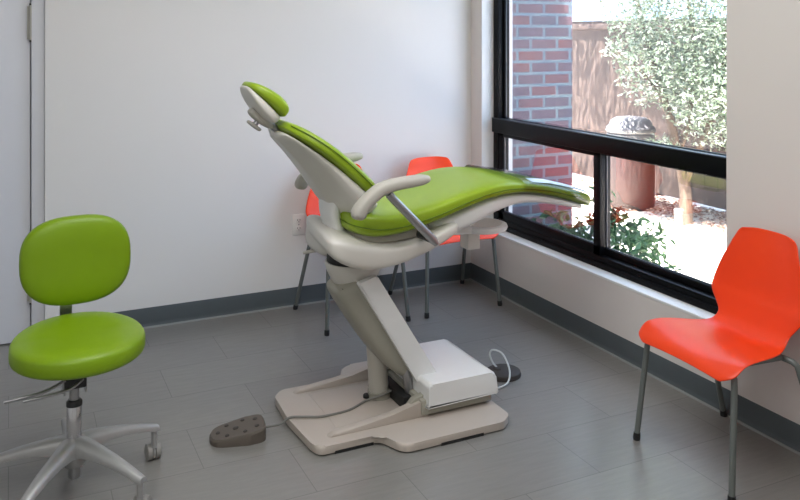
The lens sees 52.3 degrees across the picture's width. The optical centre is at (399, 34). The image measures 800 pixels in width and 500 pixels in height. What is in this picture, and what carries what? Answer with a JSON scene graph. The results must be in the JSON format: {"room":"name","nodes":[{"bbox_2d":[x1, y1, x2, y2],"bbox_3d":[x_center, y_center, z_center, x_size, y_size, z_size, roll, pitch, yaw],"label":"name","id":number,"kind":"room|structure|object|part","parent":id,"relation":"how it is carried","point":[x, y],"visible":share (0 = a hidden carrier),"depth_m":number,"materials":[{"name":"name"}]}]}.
{"room":"dental clinic","nodes":[
{"label":"dental clinic","id":0,"kind":"room"},
{"bbox_2d":[30,0,470,325],"bbox_3d":[-1.864,0.150,4.079,4.958,2.700,0.300,0,0,-26],"label":"wall","id":1,"kind":"structure","parent":0,"point":[147,129],"depth_m":4.36,"materials":[{"name":"paint"}]},
{"bbox_2d":[0,0,31,343],"bbox_3d":[-2.203,0.479,3.812,0.908,2.030,0.069,0,0,-26],"label":"door","id":2,"kind":"structure","parent":1,"relation":"in","point":[15,15],"depth_m":3.96,"materials":[{"name":"paint"}]},
{"bbox_2d":[31,0,44,324],"bbox_3d":[-2.237,0.450,3.856,1.014,2.100,0.180,0,0,-26],"label":"trim","id":3,"kind":"structure","parent":1,"relation":"attached to","point":[38,6],"depth_m":3.98,"materials":[{"name":"paint"}]},
{"bbox_2d":[113,263,470,328],"bbox_3d":[-0.644,1.450,4.487,2.404,0.100,0.017,0,0,-26],"label":"baseboard","id":4,"kind":"structure","parent":1,"relation":"attached to","point":[171,314],"depth_m":4.43,"materials":[{"name":"rubber"}]},
{"bbox_2d":[292,214,304,234],"bbox_3d":[-0.564,1.053,4.530,0.070,0.115,0.009,0,0,-26],"label":"wall outlet","id":5,"kind":"object","parent":1,"relation":"attached to","point":[298,220],"visible":1,"depth_m":4.53,"materials":[{"name":"plastic"}]},
{"bbox_2d":[0,280,799,499],"bbox_3d":[-0.518,1.530,1.406,5.280,0.060,6.384,0,0,-26],"label":"floor","id":6,"kind":"structure","parent":0,"point":[571,409],"depth_m":3.13,"materials":[{"name":"tile"}]},
{"bbox_2d":[0,214,161,499],"bbox_3d":[-1.077,1.067,2.693,0.594,0.865,0.575,0,0,-29],"label":"stool","id":7,"kind":"object","parent":6,"relation":"on","point":[67,261],"visible":1,"depth_m":2.71,"materials":[{"name":"leather"}]},
{"bbox_3d":[-1.225,1.355,2.644,0.280,0.085,0.068,0,0,-10],"label":"arm","id":8,"kind":"part","parent":7,"relation":"part of","materials":[{"name":"metal"}]},
{"bbox_3d":[-1.145,1.125,2.565,0.186,0.030,0.032,0,0,-38],"label":"lever","id":9,"kind":"part","parent":7,"relation":"part of","materials":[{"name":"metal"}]},
{"bbox_3d":[-1.091,1.355,2.513,0.068,0.085,0.280,0,0,8],"label":"arm","id":10,"kind":"part","parent":7,"relation":"part of","materials":[{"name":"metal"}]},
{"bbox_3d":[-1.084,1.122,2.564,0.038,0.023,0.192,0,0,45],"label":"lever","id":11,"kind":"part","parent":7,"relation":"part of","materials":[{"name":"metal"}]},
{"bbox_3d":[-1.144,1.355,2.811,0.068,0.085,0.281,0,0,-29],"label":"arm","id":12,"kind":"part","parent":7,"relation":"part of","materials":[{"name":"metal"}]},
{"bbox_3d":[-1.137,0.788,2.865,0.368,0.306,0.084,0,0,-29],"label":"backrest","id":13,"kind":"part","parent":7,"relation":"part of","materials":[{"name":"leather"}]},
{"bbox_3d":[-1.055,1.017,2.678,0.418,0.097,0.424,0,0,-29],"label":"seat","id":14,"kind":"part","parent":7,"relation":"part of","materials":[{"name":"leather"}]},
{"bbox_3d":[-0.924,1.355,2.600,0.280,0.085,0.068,0,0,26],"label":"arm","id":15,"kind":"part","parent":7,"relation":"part of","materials":[{"name":"metal"}]},
{"bbox_3d":[-0.955,1.355,2.785,0.068,0.085,0.280,0,0,44],"label":"arm","id":16,"kind":"part","parent":7,"relation":"part of","materials":[{"name":"metal"}]},
{"bbox_2d":[137,483,143,499],"bbox_3d":[-0.807,1.446,2.557,0.019,0.102,0.049,0,0,16],"label":"caster","id":17,"kind":"object","parent":7,"relation":"attached to","point":[140,496],"depth_m":2.53,"materials":[{"name":"metal"}]},
{"bbox_2d":[151,432,156,457],"bbox_3d":[-0.874,1.446,2.887,0.020,0.102,0.049,0,0,-29],"label":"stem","id":18,"kind":"object","parent":7,"relation":"attached to","point":[153,434],"depth_m":2.87,"materials":[{"name":"metal"}]},
{"bbox_2d":[209,390,391,447],"bbox_3d":[-0.352,1.463,3.117,0.735,0.074,0.146,0,0,-18],"label":"foot pedal","id":19,"kind":"object","parent":6,"relation":"on","point":[247,430],"visible":0.99,"depth_m":3.02,"materials":[{"name":"plastic"}]},
{"bbox_3d":[-0.264,1.456,3.163,0.547,0.060,0.058,0,0,-25],"label":"cord","id":20,"kind":"part","parent":19,"relation":"part of","materials":[{"name":"grey rubber"}]},
{"bbox_2d":[293,164,410,335],"bbox_3d":[-0.259,1.110,4.368,0.508,0.783,0.465,0,0,-27],"label":"chair","id":21,"kind":"object","parent":6,"relation":"on","point":[312,206],"visible":0.09,"depth_m":4.38,"materials":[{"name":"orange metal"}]},
{"bbox_3d":[-0.512,1.295,4.405,0.172,0.393,0.052,0,0,29],"label":"leg","id":22,"kind":"part","parent":21,"relation":"part of","materials":[{"name":"grey metal"}]},
{"bbox_3d":[-0.349,1.290,4.110,0.040,0.398,0.104,0,0,35],"label":"leg","id":23,"kind":"part","parent":21,"relation":"part of","materials":[{"name":"grey metal"}]},
{"bbox_3d":[0.002,1.290,4.286,0.104,0.398,0.040,0,0,2],"label":"leg","id":24,"kind":"part","parent":21,"relation":"part of","materials":[{"name":"grey metal"}]},
{"bbox_2d":[240,81,592,454],"bbox_3d":[0.104,0.838,3.369,1.523,1.324,0.756,0,0,-26],"label":"dental chair","id":25,"kind":"object","parent":6,"relation":"on","point":[441,394],"visible":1,"depth_m":3.13,"materials":[{"name":"plastic"}]},
{"bbox_3d":[-0.549,0.341,3.063,0.052,0.042,0.043,0,0,-26],"label":"headrest knob","id":26,"kind":"part","parent":25,"relation":"part of","materials":[{"name":"grey plastic"}]},
{"bbox_2d":[242,81,288,116],"bbox_3d":[-0.513,0.241,3.080,0.155,0.134,0.223,0,0,-26],"label":"cushion","id":27,"kind":"object","parent":25,"relation":"on","point":[261,101],"depth_m":2.99,"materials":[{"name":"leather"}]},
{"bbox_3d":[-0.483,0.347,3.095,0.112,0.094,0.028,0,0,-26],"label":"headrest post","id":28,"kind":"part","parent":25,"relation":"part of","materials":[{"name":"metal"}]},
{"bbox_3d":[-0.343,0.878,3.336,0.110,0.040,0.021,0,0,-6],"label":"release lever","id":29,"kind":"part","parent":25,"relation":"part of","materials":[{"name":"grey metal"}]},
{"bbox_2d":[275,119,374,191],"bbox_3d":[-0.318,0.467,3.174,0.337,0.287,0.497,0,0,-26],"label":"backrest cushion","id":30,"kind":"object","parent":25,"relation":"on","point":[324,168],"depth_m":2.99,"materials":[{"name":"leather"}]},
{"bbox_3d":[-0.306,0.588,3.532,0.314,0.146,0.062,0,0,-26],"label":"armrest","id":31,"kind":"part","parent":25,"relation":"part of","materials":[{"name":"white plastic"}]},
{"bbox_3d":[-0.113,1.150,3.241,0.353,0.441,0.195,0,0,-26],"label":"lift arm","id":32,"kind":"part","parent":25,"relation":"part of"},
{"bbox_2d":[344,224,428,242],"bbox_3d":[-0.091,0.750,3.282,0.330,0.100,0.449,0,0,-26],"label":"base","id":33,"kind":"object","parent":25,"relation":"on","point":[361,233],"depth_m":3.06,"materials":[{"name":"white plastic"}]},
{"bbox_3d":[-0.031,0.588,2.958,0.314,0.146,0.062,0,0,-26],"label":"armrest","id":34,"kind":"part","parent":25,"relation":"part of","materials":[{"name":"white plastic"}]},
{"bbox_3d":[-0.075,1.480,3.284,0.783,0.028,0.754,0,0,-26],"label":"plate","id":35,"kind":"part","parent":25,"relation":"part of","materials":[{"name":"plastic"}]},
{"bbox_3d":[0.025,1.337,3.227,0.065,0.162,0.036,0,0,-26],"label":"pivot rod","id":36,"kind":"part","parent":25,"relation":"part of","materials":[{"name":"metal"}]},
{"bbox_3d":[0.046,0.675,2.995,0.217,0.221,0.033,0,0,-26],"label":"arm post","id":37,"kind":"part","parent":25,"relation":"part of","materials":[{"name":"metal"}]},
{"bbox_3d":[0.108,1.423,3.339,0.393,0.074,0.380,0,0,-26],"label":"frame","id":38,"kind":"part","parent":25,"relation":"part of","materials":[{"name":"white plastic"}]},
{"bbox_2d":[340,167,589,236],"bbox_3d":[0.257,0.677,3.449,1.149,0.173,0.499,0,0,-26],"label":"seat cushion","id":39,"kind":"object","parent":25,"relation":"on","point":[454,199],"depth_m":3.23,"materials":[{"name":"leather"}]},
{"bbox_2d":[388,156,501,318],"bbox_3d":[0.253,1.110,4.619,0.508,0.783,0.465,0,0,-26],"label":"chair","id":40,"kind":"object","parent":6,"relation":"on","point":[422,164],"visible":0.23,"depth_m":4.68,"materials":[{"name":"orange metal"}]},
{"bbox_3d":[0.001,1.295,4.660,0.172,0.393,0.052,0,0,30],"label":"leg","id":41,"kind":"part","parent":40,"relation":"part of","materials":[{"name":"grey metal"}]},
{"bbox_3d":[0.158,1.290,4.362,0.040,0.398,0.104,0,0,36],"label":"leg","id":42,"kind":"part","parent":40,"relation":"part of","materials":[{"name":"grey metal"}]},
{"bbox_3d":[0.379,1.295,4.842,0.052,0.393,0.172,0,0,9],"label":"leg","id":43,"kind":"part","parent":40,"relation":"part of","materials":[{"name":"grey metal"}]},
{"bbox_3d":[0.513,1.290,4.532,0.104,0.398,0.040,0,0,3],"label":"leg","id":44,"kind":"part","parent":40,"relation":"part of","materials":[{"name":"grey metal"}]},
{"bbox_2d":[488,349,520,388],"bbox_3d":[0.432,1.445,3.531,0.155,0.110,0.288,0,0,20],"label":"switch","id":45,"kind":"object","parent":6,"relation":"on","point":[507,373],"visible":0.84,"depth_m":3.56,"materials":[{"name":"plastic"}]},
{"bbox_3d":[0.408,1.445,3.500,0.117,0.109,0.218,0,0,24],"label":"cord","id":46,"kind":"part","parent":45,"relation":"part of","materials":[{"name":"white plastic"}]},
{"bbox_2d":[488,364,520,381],"bbox_3d":[0.455,1.488,3.594,0.159,0.024,0.149,0,0,-20],"label":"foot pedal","id":47,"kind":"object","parent":45,"relation":"attached to","point":[503,373],"depth_m":3.56,"materials":[{"name":"plastic"}]},
{"bbox_2d":[633,227,799,499],"bbox_3d":[1.169,1.110,2.901,0.465,0.783,0.508,0,0,-24],"label":"chair","id":48,"kind":"object","parent":6,"relation":"on","point":[755,284],"visible":1,"depth_m":2.92,"materials":[{"name":"orange plastic"}]},
{"bbox_3d":[0.916,1.290,3.005,0.104,0.398,0.040,0,0,38],"label":"leg","id":49,"kind":"part","parent":48,"relation":"part of","materials":[{"name":"grey metal"}]},
{"bbox_3d":[1.220,1.295,3.152,0.052,0.393,0.172,0,0,32],"label":"leg","id":50,"kind":"part","parent":48,"relation":"part of","materials":[{"name":"grey metal"}]},
{"bbox_3d":[1.073,1.290,2.644,0.040,0.398,0.104,0,0,5],"label":"leg","id":51,"kind":"part","parent":48,"relation":"part of","materials":[{"name":"grey metal"}]},
{"bbox_3d":[1.131,1.104,2.884,0.287,0.025,0.317,0,0,-24],"label":"under frame","id":52,"kind":"part","parent":48,"relation":"part of","materials":[{"name":"grey metal"}]},
{"bbox_3d":[1.388,1.295,2.767,0.172,0.393,0.052,0,0,11],"label":"leg","id":53,"kind":"part","parent":48,"relation":"part of","materials":[{"name":"grey metal"}]},
{"bbox_2d":[512,0,571,225],"bbox_3d":[0.765,0.020,5.577,0.635,3.040,0.500,0,0,-26],"label":"wall","id":54,"kind":"structure","parent":0,"point":[541,29],"depth_m":5.38,"materials":[{"name":"brick"}]},
{"bbox_2d":[471,0,799,424],"bbox_3d":[1.753,0.150,2.521,0.222,2.700,6.234,0,0,-26],"label":"wall","id":55,"kind":"structure","parent":0,"point":[763,36],"depth_m":3.15,"materials":[{"name":"paint"}]},
{"bbox_2d":[482,0,492,217],"bbox_3d":[0.528,0.228,4.921,0.080,1.855,0.006,0,0,-26],"label":"trim","id":56,"kind":"structure","parent":55,"relation":"attached to","point":[487,5],"depth_m":4.92,"materials":[{"name":"paint"}]},
{"bbox_2d":[498,231,714,318],"bbox_3d":[0.963,1.161,4.099,0.164,0.012,1.860,0,0,-26],"label":"trim","id":57,"kind":"structure","parent":55,"relation":"attached to","point":[687,308],"depth_m":3.87,"materials":[{"name":"paint"}]},
{"bbox_2d":[492,0,725,313],"bbox_3d":[0.993,0.228,4.112,0.088,1.855,1.854,0,0,-26],"label":"window","id":58,"kind":"structure","parent":55,"relation":"in","point":[696,292],"depth_m":4.07,"materials":[{"name":"black metal"}]},
{"bbox_3d":[0.808,0.842,4.477,0.035,0.519,0.929,0,0,-26],"label":"sliding sash","id":59,"kind":"part","parent":58,"relation":"part of","materials":[{"name":"black metal"}]},
{"bbox_3d":[1.010,-0.061,4.116,0.035,1.178,1.760,0,0,-26],"label":"sash","id":60,"kind":"part","parent":58,"relation":"part of","materials":[{"name":"black metal"}]},
{"bbox_3d":[1.210,0.842,3.716,0.035,0.519,0.865,0,0,-26],"label":"fixed sash","id":61,"kind":"part","parent":58,"relation":"part of","materials":[{"name":"black metal"}]},
{"bbox_2d":[470,263,799,454],"bbox_3d":[1.710,1.450,2.332,0.017,0.100,5.930,0,0,-26],"label":"baseboard","id":62,"kind":"structure","parent":55,"relation":"attached to","point":[765,422],"depth_m":3.58,"materials":[{"name":"rubber"}]},
{"label":"outside","id":63,"kind":"structure","parent":0,"visible":0},
{"bbox_2d":[572,173,725,282],"bbox_3d":[6.312,1.590,8.563,13.220,0.100,22.000,0,0,-26],"label":"ground","id":64,"kind":"structure","parent":63,"point":[697,267],"depth_m":6.20,"materials":[{"name":"white concrete"}]},
{"bbox_2d":[531,186,653,258],"bbox_3d":[1.128,1.260,4.980,0.714,0.658,0.679,0,0,-26],"label":"leafy shrub","id":65,"kind":"object","parent":64,"relation":"on","point":[615,215],"visible":0.25,"depth_m":4.91,"materials":[{"name":"green plant"}]},
{"bbox_3d":[1.130,1.240,4.925,0.256,0.603,0.275,0,0,-26],"label":"stem","id":66,"kind":"part","parent":65,"relation":"part of","materials":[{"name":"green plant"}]},
{"bbox_2d":[606,116,655,210],"bbox_3d":[2.068,1.134,7.309,0.438,0.812,0.438,0,0,-26],"label":"bin","id":67,"kind":"object","parent":64,"relation":"on","point":[632,183],"visible":0.84,"depth_m":7.13,"materials":[{"name":"brown metal"}]},
{"bbox_3d":[2.068,0.801,7.309,0.428,0.147,0.428,0,0,-26],"label":"lid","id":68,"kind":"part","parent":67,"relation":"part of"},
{"bbox_2d":[572,16,725,209],"bbox_3d":[2.168,0.680,8.548,0.150,1.720,10.550,0,0,-26],"label":"fence","id":69,"kind":"object","parent":64,"relation":"on","point":[596,100],"visible":0.09,"depth_m":8.41,"materials":[{"name":"wood"}]},
{"bbox_3d":[2.133,-0.090,8.504,0.050,0.060,10.500,0,0,-26],"label":"rail","id":70,"kind":"part","parent":69,"relation":"part of","materials":[{"name":"wood"}]},
{"bbox_2d":[572,174,725,262],"bbox_3d":[1.747,1.517,7.323,1.755,0.042,5.389,0,0,-26],"label":"leaf litter","id":71,"kind":"object","parent":64,"relation":"on","point":[700,211],"visible":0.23,"depth_m":7.02,"materials":[{"name":"brown plant"}]},
{"bbox_2d":[610,220,688,274],"bbox_3d":[1.501,1.363,5.107,0.560,0.443,0.494,0,0,-4],"label":"leafy shrub","id":72,"kind":"object","parent":64,"relation":"on","point":[652,255],"visible":0.41,"depth_m":5.04,"materials":[{"name":"green plant"}]},
{"bbox_2d":[596,0,725,225],"bbox_3d":[2.061,0.106,7.246,1.578,2.882,4.676,0,0,-30],"label":"tree","id":73,"kind":"object","parent":64,"relation":"on","point":[715,83],"visible":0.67,"depth_m":6.56,"materials":[{"name":"green plant"}]},
{"bbox_2d":[674,208,683,235],"bbox_3d":[2.148,1.440,6.283,0.072,0.200,0.072,0,0,-26],"label":"pipe stub","id":74,"kind":"object","parent":64,"relation":"on","point":[678,212],"visible":0.99,"depth_m":6.26,"materials":[{"name":"white plastic"}]}
]}

